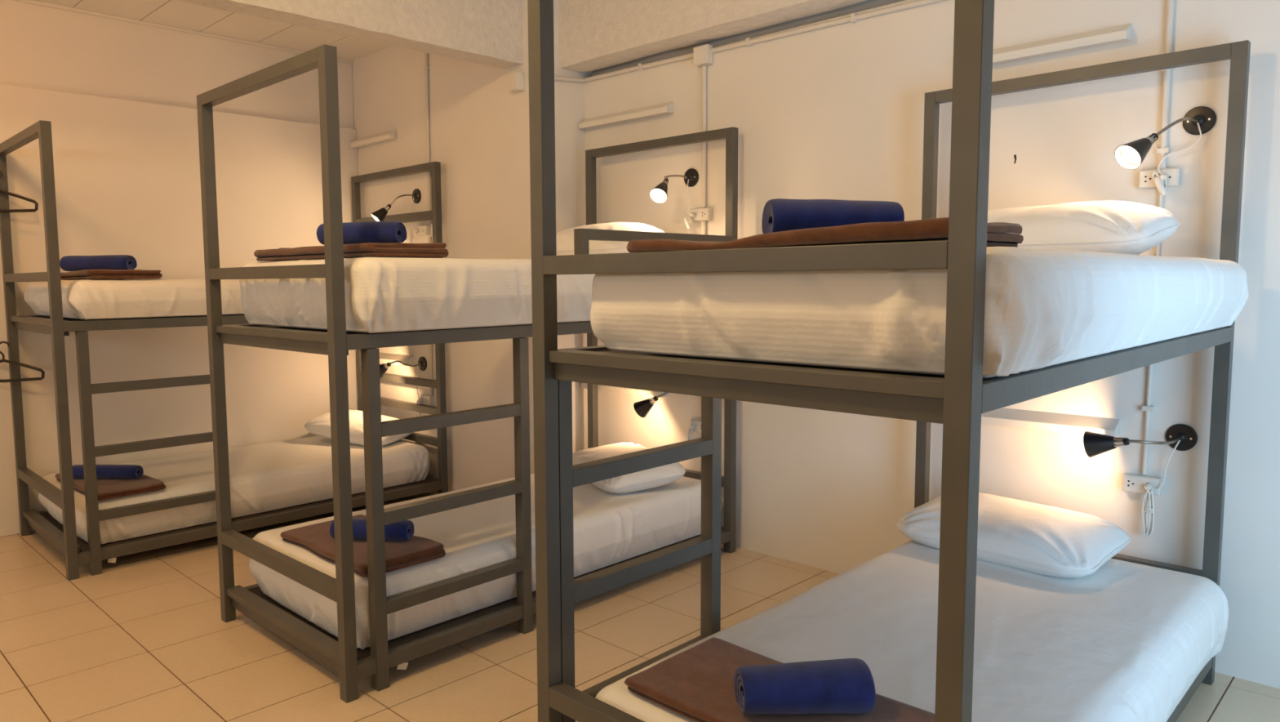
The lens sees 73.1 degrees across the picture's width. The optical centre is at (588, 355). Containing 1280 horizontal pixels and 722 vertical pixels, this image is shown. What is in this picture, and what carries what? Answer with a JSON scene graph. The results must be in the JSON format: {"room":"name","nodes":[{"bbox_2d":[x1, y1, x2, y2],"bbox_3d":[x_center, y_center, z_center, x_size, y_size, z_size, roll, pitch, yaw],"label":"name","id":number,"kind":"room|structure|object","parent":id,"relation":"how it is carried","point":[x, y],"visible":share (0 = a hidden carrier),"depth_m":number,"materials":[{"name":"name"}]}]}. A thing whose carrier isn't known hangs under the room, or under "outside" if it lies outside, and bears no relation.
{"room":"dormitory","nodes":[
{"label":"dormitory","id":0,"kind":"room"},
{"bbox_2d":[0,0,358,537],"bbox_3d":[-3.865,-0.499,4.030,6.160,3.100,0.135,-5,7,-44],"label":"wall","id":1,"kind":"structure","parent":0,"point":[118,98],"depth_m":5.15,"materials":[{"name":"paint"}]},
{"bbox_2d":[11,0,353,63],"bbox_3d":[-3.846,-1.842,3.880,6.160,0.018,0.021,-5,7,-44],"label":"trim","id":2,"kind":"structure","parent":1,"relation":"attached to","point":[30,2],"depth_m":5.13,"materials":[{"name":"white paint"}]},
{"bbox_2d":[34,0,393,60],"bbox_3d":[-1.360,-1.800,1.694,6.860,0.240,6.820,-5,7,-44],"label":"ceiling","id":3,"kind":"structure","parent":0,"point":[174,13],"depth_m":5.14,"materials":[{"name":"beige paint"}]},
{"bbox_2d":[176,0,523,68],"bbox_3d":[-2.531,-1.657,2.720,6.402,0.505,0.165,-5,7,-44],"label":"beam","id":4,"kind":"structure","parent":3,"relation":"attached to","point":[489,33],"depth_m":4.29,"materials":[{"name":"paint"}]},
{"bbox_2d":[351,0,591,491],"bbox_3d":[-0.798,-0.673,5.706,0.580,3.100,2.020,-5,7,-44],"label":"wall pier","id":5,"kind":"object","parent":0,"point":[479,129],"visible":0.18,"depth_m":5.20,"materials":[{"name":"paint"}]},
{"bbox_2d":[350,129,396,147],"bbox_3d":[-1.467,-1.471,5.855,0.060,0.063,0.510,-5,7,-44],"label":"batten","id":6,"kind":"object","parent":5,"relation":"attached to","point":[389,135],"visible":1,"depth_m":5.81,"materials":[{"name":"white plastic"}]},
{"bbox_2d":[370,188,421,243],"bbox_3d":[-1.227,-0.888,5.501,0.317,0.361,0.126,-3,6,-27],"label":"reading lamp","id":7,"kind":"object","parent":5,"relation":"attached to","point":[380,215],"visible":0.91,"depth_m":5.50,"materials":[{"name":"black metal"}]},
{"bbox_2d":[379,352,413,365],"bbox_3d":[-1.409,0.019,5.940,0.060,0.063,0.639,-5,7,-44],"label":"batten","id":8,"kind":"object","parent":5,"relation":"attached to","point":[384,357],"visible":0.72,"depth_m":5.82,"materials":[{"name":"white"}]},
{"bbox_2d":[379,356,426,417],"bbox_3d":[-1.223,0.217,5.594,0.351,0.403,0.136,-2,5,-19],"label":"reading lamp","id":9,"kind":"object","parent":5,"relation":"attached to","point":[422,362],"visible":0.73,"depth_m":5.61,"materials":[{"name":"black metal"}]},
{"bbox_2d":[416,225,430,235],"bbox_3d":[-1.060,-0.800,5.522,0.033,0.062,0.118,-5,7,-44],"label":"wall socket","id":10,"kind":"object","parent":5,"relation":"attached to","point":[423,229],"visible":1,"depth_m":5.49,"materials":[{"name":"white plastic"}]},
{"bbox_2d":[422,52,431,223],"bbox_3d":[-1.008,-1.418,5.415,0.028,1.170,0.038,-5,7,-44],"label":"conduit pipe","id":11,"kind":"object","parent":5,"relation":"attached to","point":[426,67],"visible":0.91,"depth_m":5.41,"materials":[{"name":"beige plastic"}]},
{"bbox_2d":[419,394,434,405],"bbox_3d":[-1.055,0.291,5.622,0.033,0.062,0.118,-5,7,-44],"label":"wall socket","id":12,"kind":"object","parent":5,"relation":"attached to","point":[427,399],"visible":1,"depth_m":5.59,"materials":[{"name":"white plastic"}]},
{"bbox_2d":[427,235,432,395],"bbox_3d":[-1.016,-0.249,5.536,0.022,1.020,0.047,-5,7,-44],"label":"conduit pipe","id":13,"kind":"object","parent":5,"relation":"attached to","point":[430,346],"visible":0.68,"depth_m":5.56,"materials":[{"name":"beige plastic"}]},
{"bbox_2d":[507,71,524,93],"bbox_3d":[-0.401,-1.509,4.763,0.052,0.095,0.085,-5,7,-44],"label":"junction box","id":14,"kind":"object","parent":5,"relation":"attached to","point":[515,80],"visible":1,"depth_m":4.74,"materials":[{"name":"white plastic"}]},
{"bbox_2d":[0,490,1279,721],"bbox_3d":[-1.333,1.278,1.965,6.860,0.120,6.820,-5,7,-44],"label":"floor","id":15,"kind":"structure","parent":0,"point":[145,637],"depth_m":3.21,"materials":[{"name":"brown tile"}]},
{"bbox_2d":[0,120,448,580],"bbox_3d":[-2.017,-0.098,5.012,2.119,2.098,1.034,-5,7,-44],"label":"bunk bed","id":16,"kind":"object","parent":15,"relation":"on","point":[77,551],"visible":0.58,"depth_m":4.29,"materials":[{"name":"grey paint"}]},
{"bbox_2d":[23,278,244,319],"bbox_3d":[-1.979,-0.348,4.971,2.030,0.190,1.041,-5,7,-44],"label":"mattress","id":17,"kind":"object","parent":16,"relation":"on","point":[90,299],"visible":0.44,"depth_m":4.16,"materials":[{"name":"white fabric"}]},
{"bbox_2d":[60,269,162,279],"bbox_3d":[-2.464,-0.408,4.370,0.353,0.046,0.772,-5,7,-44],"label":"blanket","id":18,"kind":"object","parent":17,"relation":"on","point":[86,274],"visible":0.85,"depth_m":4.10,"materials":[{"name":"brown fabric"}]},
{"bbox_2d":[59,254,137,271],"bbox_3d":[-2.447,-0.459,4.299,0.368,0.079,0.091,0,5,9],"label":"rolled towel","id":19,"kind":"object","parent":18,"relation":"on","point":[117,262],"visible":0.99,"depth_m":4.26,"materials":[{"name":"blue fabric"}]},
{"bbox_2d":[38,435,430,562],"bbox_3d":[-1.997,0.761,5.087,2.004,0.311,0.975,-5,7,-44],"label":"mattress","id":20,"kind":"object","parent":16,"relation":"on","point":[264,477],"visible":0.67,"depth_m":4.79,"materials":[{"name":"white fabric"}]},
{"bbox_2d":[54,472,165,500],"bbox_3d":[-2.475,0.647,4.444,0.676,0.038,0.337,4,7,44],"label":"blanket","id":21,"kind":"object","parent":20,"relation":"on","point":[107,488],"visible":0.55,"depth_m":4.28,"materials":[{"name":"brown fabric"}]},
{"bbox_2d":[72,464,143,478],"bbox_3d":[-2.478,0.598,4.425,0.354,0.073,0.084,0,5,3],"label":"rolled towel","id":22,"kind":"object","parent":21,"relation":"on","point":[103,471],"visible":0.84,"depth_m":4.39,"materials":[{"name":"blue fabric"}]},
{"bbox_2d":[304,408,413,445],"bbox_3d":[-1.494,0.469,5.637,0.654,0.186,0.417,2,6,25],"label":"pillow","id":23,"kind":"object","parent":20,"relation":"on","point":[320,425],"visible":0.44,"depth_m":5.53,"materials":[{"name":"white fabric"}]},
{"bbox_3d":[-3.110,-0.955,4.525,0.008,0.008,0.028,-5,7,-44],"label":"peg","id":24,"kind":"object","parent":16,"relation":"attached to","visible":0},
{"bbox_2d":[0,171,38,213],"bbox_3d":[-3.111,-0.861,4.525,0.386,0.221,0.016,-2,5,-14],"label":"clothes hanger","id":25,"kind":"object","parent":24,"relation":"hanging from","point":[34,202],"visible":1,"depth_m":4.55,"materials":[{"name":"black plastic"}]},
{"bbox_3d":[-3.102,-0.062,4.604,0.008,0.008,0.028,-5,7,-44],"label":"peg","id":26,"kind":"object","parent":16,"relation":"attached to","visible":0},
{"bbox_2d":[0,341,44,382],"bbox_3d":[-3.117,0.034,4.590,0.386,0.221,0.016,-2,5,-14],"label":"clothes hanger","id":27,"kind":"object","parent":26,"relation":"hanging from","point":[3,359],"visible":1,"depth_m":4.61,"materials":[{"name":"black plastic"}]},
{"bbox_2d":[196,44,737,702],"bbox_3d":[-0.387,-0.009,3.844,1.009,2.097,2.173,5,7,45],"label":"bunk bed","id":28,"kind":"object","parent":15,"relation":"on","point":[341,654],"visible":0.77,"depth_m":3.09,"materials":[{"name":"grey paint"}]},
{"bbox_2d":[239,257,595,333],"bbox_3d":[-0.328,-0.287,3.776,2.075,0.250,1.026,-5,7,-44],"label":"mattress","id":29,"kind":"object","parent":28,"relation":"on","point":[383,294],"visible":0.6,"depth_m":3.00,"materials":[{"name":"white fabric"}]},
{"bbox_2d":[253,242,448,261],"bbox_3d":[-0.891,-0.379,3.173,0.811,0.050,0.344,4,7,43],"label":"blanket","id":30,"kind":"object","parent":29,"relation":"on","point":[368,249],"visible":0.7,"depth_m":2.96,"materials":[{"name":"brown fabric"}]},
{"bbox_2d":[316,221,406,244],"bbox_3d":[-0.790,-0.424,2.997,0.309,0.079,0.092,1,5,17],"label":"rolled towel","id":31,"kind":"object","parent":30,"relation":"on","point":[375,232],"visible":0.77,"depth_m":2.95,"materials":[{"name":"blue fabric"}]},
{"bbox_2d":[555,222,664,255],"bbox_3d":[0.067,-0.572,4.416,0.436,0.218,0.655,-5,7,-41],"label":"pillow","id":32,"kind":"object","parent":29,"relation":"on","point":[564,238],"visible":0.31,"depth_m":4.24,"materials":[{"name":"white fabric"}]},
{"bbox_2d":[248,472,721,669],"bbox_3d":[-0.351,0.836,3.897,2.084,0.342,0.952,-5,7,-44],"label":"mattress","id":33,"kind":"object","parent":28,"relation":"on","point":[609,528],"visible":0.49,"depth_m":3.46,"materials":[{"name":"white fabric"}]},
{"bbox_2d":[280,514,445,577],"bbox_3d":[-0.858,0.706,3.258,0.368,0.042,0.641,-5,7,-44],"label":"blanket","id":34,"kind":"object","parent":33,"relation":"on","point":[317,538],"visible":0.62,"depth_m":3.14,"materials":[{"name":"brown fabric"}]},
{"bbox_2d":[329,518,413,540],"bbox_3d":[-0.813,0.653,3.237,0.303,0.079,0.091,0,5,8],"label":"rolled towel","id":35,"kind":"object","parent":34,"relation":"on","point":[403,530],"visible":0.5,"depth_m":3.20,"materials":[{"name":"blue fabric"}]},
{"bbox_2d":[572,441,685,493],"bbox_3d":[0.174,0.553,4.333,0.436,0.158,0.675,-2,5,-20],"label":"pillow","id":36,"kind":"object","parent":33,"relation":"on","point":[658,476],"visible":0.6,"depth_m":4.07,"materials":[{"name":"white fabric"}]},
{"bbox_2d":[527,0,1250,721],"bbox_3d":[0.989,0.098,2.458,2.126,2.105,1.043,-5,7,-44],"label":"bunk bed","id":37,"kind":"object","parent":15,"relation":"on","point":[956,399],"visible":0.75,"depth_m":1.95,"materials":[{"name":"grey paint"}]},
{"bbox_2d":[595,539,1228,721],"bbox_3d":[1.042,0.899,2.475,2.066,0.279,1.006,-5,7,-44],"label":"mattress","id":38,"kind":"object","parent":37,"relation":"on","point":[1122,641],"visible":0.74,"depth_m":2.39,"materials":[{"name":"white fabric"}]},
{"bbox_2d":[624,636,934,721],"bbox_3d":[0.450,0.795,1.952,0.372,0.032,0.696,-5,7,-44],"label":"blanket","id":39,"kind":"object","parent":38,"relation":"on","point":[696,683],"visible":0.75,"depth_m":2.01,"materials":[{"name":"brown fabric"}]},
{"bbox_2d":[733,657,875,714],"bbox_3d":[0.473,0.731,1.902,0.286,0.110,0.132,-1,5,-3],"label":"rolled towel","id":40,"kind":"object","parent":39,"relation":"on","point":[843,685],"visible":1,"depth_m":1.85,"materials":[{"name":"blue fabric"}]},
{"bbox_2d":[895,492,1131,577],"bbox_3d":[1.509,0.623,3.099,0.436,0.172,0.694,-5,7,-39],"label":"pillow","id":41,"kind":"object","parent":38,"relation":"on","point":[1019,534],"visible":0.8,"depth_m":2.92,"materials":[{"name":"white fabric"}]},
{"bbox_2d":[590,246,1248,377],"bbox_3d":[1.043,-0.159,2.369,2.077,0.218,0.991,-5,7,-44],"label":"mattress","id":42,"kind":"object","parent":37,"relation":"on","point":[1043,308],"visible":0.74,"depth_m":1.62,"materials":[{"name":"white fabric"}]},
{"bbox_2d":[626,217,1023,252],"bbox_3d":[0.471,-0.240,1.826,0.754,0.056,0.357,4,7,44],"label":"blanket","id":43,"kind":"object","parent":42,"relation":"on","point":[935,228],"visible":0.51,"depth_m":1.62,"materials":[{"name":"brown fabric"}]},
{"bbox_2d":[761,198,904,233],"bbox_3d":[0.512,-0.285,1.804,0.278,0.085,0.097,-1,5,-3],"label":"rolled towel","id":44,"kind":"object","parent":43,"relation":"on","point":[779,215],"visible":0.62,"depth_m":1.76,"materials":[{"name":"blue fabric"}]},
{"bbox_2d":[987,200,1180,254],"bbox_3d":[1.549,-0.410,2.894,0.452,0.203,0.675,-5,7,-42],"label":"pillow","id":45,"kind":"object","parent":42,"relation":"on","point":[1122,227],"visible":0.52,"depth_m":2.67,"materials":[{"name":"white fabric"}]},
{"bbox_2d":[584,0,1279,688],"bbox_3d":[1.731,-0.493,3.417,0.180,3.100,4.800,-5,7,-44],"label":"wall","id":46,"kind":"structure","parent":0,"point":[835,112],"depth_m":3.37,"materials":[{"name":"paint"}]},
{"bbox_2d":[580,382,667,397],"bbox_3d":[0.195,0.176,4.885,0.060,0.063,0.625,-5,7,-44],"label":"batten","id":47,"kind":"object","parent":46,"relation":"attached to","point":[600,387],"visible":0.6,"depth_m":4.82,"materials":[{"name":"white"}]},
{"bbox_2d":[577,101,673,128],"bbox_3d":[0.196,-1.317,4.739,0.060,0.063,0.665,-5,7,-44],"label":"batten","id":48,"kind":"object","parent":46,"relation":"attached to","point":[666,108],"visible":1,"depth_m":4.70,"materials":[{"name":"white"}]},
{"bbox_2d":[633,391,695,439],"bbox_3d":[0.410,0.293,4.556,0.340,0.369,0.115,0,5,1],"label":"reading lamp","id":49,"kind":"object","parent":46,"relation":"attached to","point":[642,407],"visible":0.66,"depth_m":4.52,"materials":[{"name":"black metal"}]},
{"bbox_2d":[649,168,698,229],"bbox_3d":[0.436,-0.800,4.375,0.293,0.317,0.106,-5,7,-44],"label":"reading lamp","id":50,"kind":"object","parent":46,"relation":"attached to","point":[659,194],"visible":1,"depth_m":4.41,"materials":[{"name":"black metal"}]},
{"bbox_2d":[684,216,690,229],"bbox_3d":[0.511,-0.681,4.439,0.024,0.067,0.041,-5,7,-44],"label":"switch","id":51,"kind":"object","parent":50,"relation":"attached to","point":[686,219],"depth_m":4.43,"materials":[{"name":"white plastic"}]},
{"bbox_2d":[689,418,701,432],"bbox_3d":[0.585,0.373,4.523,0.033,0.062,0.118,-5,7,-44],"label":"wall socket","id":52,"kind":"object","parent":46,"relation":"attached to","point":[697,423],"visible":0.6,"depth_m":4.52,"materials":[{"name":"white plastic"}]},
{"bbox_2d":[690,207,711,221],"bbox_3d":[0.579,-0.722,4.423,0.033,0.062,0.118,-5,7,-44],"label":"wall socket","id":53,"kind":"object","parent":46,"relation":"attached to","point":[701,214],"visible":0.98,"depth_m":4.40,"materials":[{"name":"white plastic"}]},
{"bbox_2d":[693,44,713,66],"bbox_3d":[0.578,-1.507,4.334,0.052,0.090,0.090,-5,7,-44],"label":"junction box","id":54,"kind":"object","parent":46,"relation":"attached to","point":[703,56],"visible":1,"depth_m":4.31,"materials":[{"name":"white plastic"}]},
{"bbox_2d":[701,221,706,234],"bbox_3d":[0.597,-0.174,4.463,0.024,1.030,0.024,-5,7,-44],"label":"conduit pipe","id":55,"kind":"object","parent":46,"relation":"attached to","point":[703,223],"visible":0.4,"depth_m":4.41,"materials":[{"name":"beige plastic"}]},
{"bbox_2d":[701,66,706,208],"bbox_3d":[0.589,-1.107,4.381,0.024,0.705,0.024,-5,7,-44],"label":"conduit pipe","id":56,"kind":"object","parent":46,"relation":"attached to","point":[704,68],"visible":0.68,"depth_m":4.37,"materials":[{"name":"beige plastic"}]},
{"bbox_2d":[559,0,867,73],"bbox_3d":[1.518,-1.738,3.239,0.194,0.504,4.794,-5,7,-44],"label":"beam","id":57,"kind":"structure","parent":46,"relation":"attached to","point":[594,35],"depth_m":4.37,"materials":[{"name":"paint"}]},
{"bbox_2d":[528,0,944,82],"bbox_3d":[1.469,-1.416,3.164,0.426,0.072,4.712,-5,7,-44],"label":"conduit pipe","id":58,"kind":"object","parent":46,"relation":"attached to","point":[854,17],"visible":0.87,"depth_m":4.07,"materials":[{"name":"beige plastic"}]},
{"bbox_2d":[981,407,1119,436],"bbox_3d":[1.716,0.250,3.332,0.060,0.063,0.584,-5,7,-44],"label":"batten","id":59,"kind":"object","parent":46,"relation":"attached to","point":[1025,419],"visible":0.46,"depth_m":3.27,"materials":[{"name":"white"}]},
{"bbox_2d":[992,23,1131,65],"bbox_3d":[1.697,-1.151,3.216,0.060,0.063,0.564,-5,7,-44],"label":"batten","id":60,"kind":"object","parent":46,"relation":"attached to","point":[1121,33],"visible":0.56,"depth_m":3.15,"materials":[{"name":"white"}]},
{"bbox_2d":[1083,423,1197,536],"bbox_3d":[1.927,0.445,3.014,0.366,0.408,0.135,1,5,12],"label":"reading lamp","id":61,"kind":"object","parent":46,"relation":"attached to","point":[1180,437],"visible":1,"depth_m":3.01,"materials":[{"name":"black metal"}]},
{"bbox_2d":[1121,472,1162,495],"bbox_3d":[1.988,0.462,3.093,0.033,0.062,0.118,-5,7,-44],"label":"wall socket","id":62,"kind":"object","parent":46,"relation":"attached to","point":[1135,482],"visible":1,"depth_m":3.08,"materials":[{"name":"white plastic"}]},
{"bbox_2d":[1141,193,1163,474],"bbox_3d":[1.992,-0.079,3.043,0.028,1.013,0.036,-5,7,-44],"label":"conduit pipe","id":63,"kind":"object","parent":46,"relation":"attached to","point":[1147,407],"visible":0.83,"depth_m":3.06,"materials":[{"name":"beige plastic"}]},
{"bbox_2d":[1138,167,1180,189],"bbox_3d":[1.984,-0.614,2.992,0.033,0.062,0.118,-5,7,-44],"label":"wall socket","id":64,"kind":"object","parent":46,"relation":"attached to","point":[1145,178],"visible":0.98,"depth_m":2.98,"materials":[{"name":"white plastic"}]},
{"bbox_2d":[1114,106,1216,195],"bbox_3d":[1.903,-0.687,2.885,0.374,0.296,0.139,-2,5,-21],"label":"reading lamp","id":65,"kind":"object","parent":46,"relation":"attached to","point":[1200,120],"visible":1,"depth_m":2.88,"materials":[{"name":"black metal"}]},
{"bbox_2d":[1153,177,1166,195],"bbox_3d":[1.964,-0.580,2.958,0.024,0.067,0.041,-5,7,-44],"label":"plug","id":66,"kind":"object","parent":65,"relation":"attached to","point":[1159,182],"depth_m":2.95,"materials":[{"name":"white plastic"}]},
{"bbox_2d":[1155,0,1174,168],"bbox_3d":[1.989,-1.055,2.952,0.028,0.823,0.036,-5,7,-44],"label":"conduit pipe","id":67,"kind":"object","parent":46,"relation":"attached to","point":[1163,150],"visible":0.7,"depth_m":2.96,"materials":[{"name":"beige plastic"}]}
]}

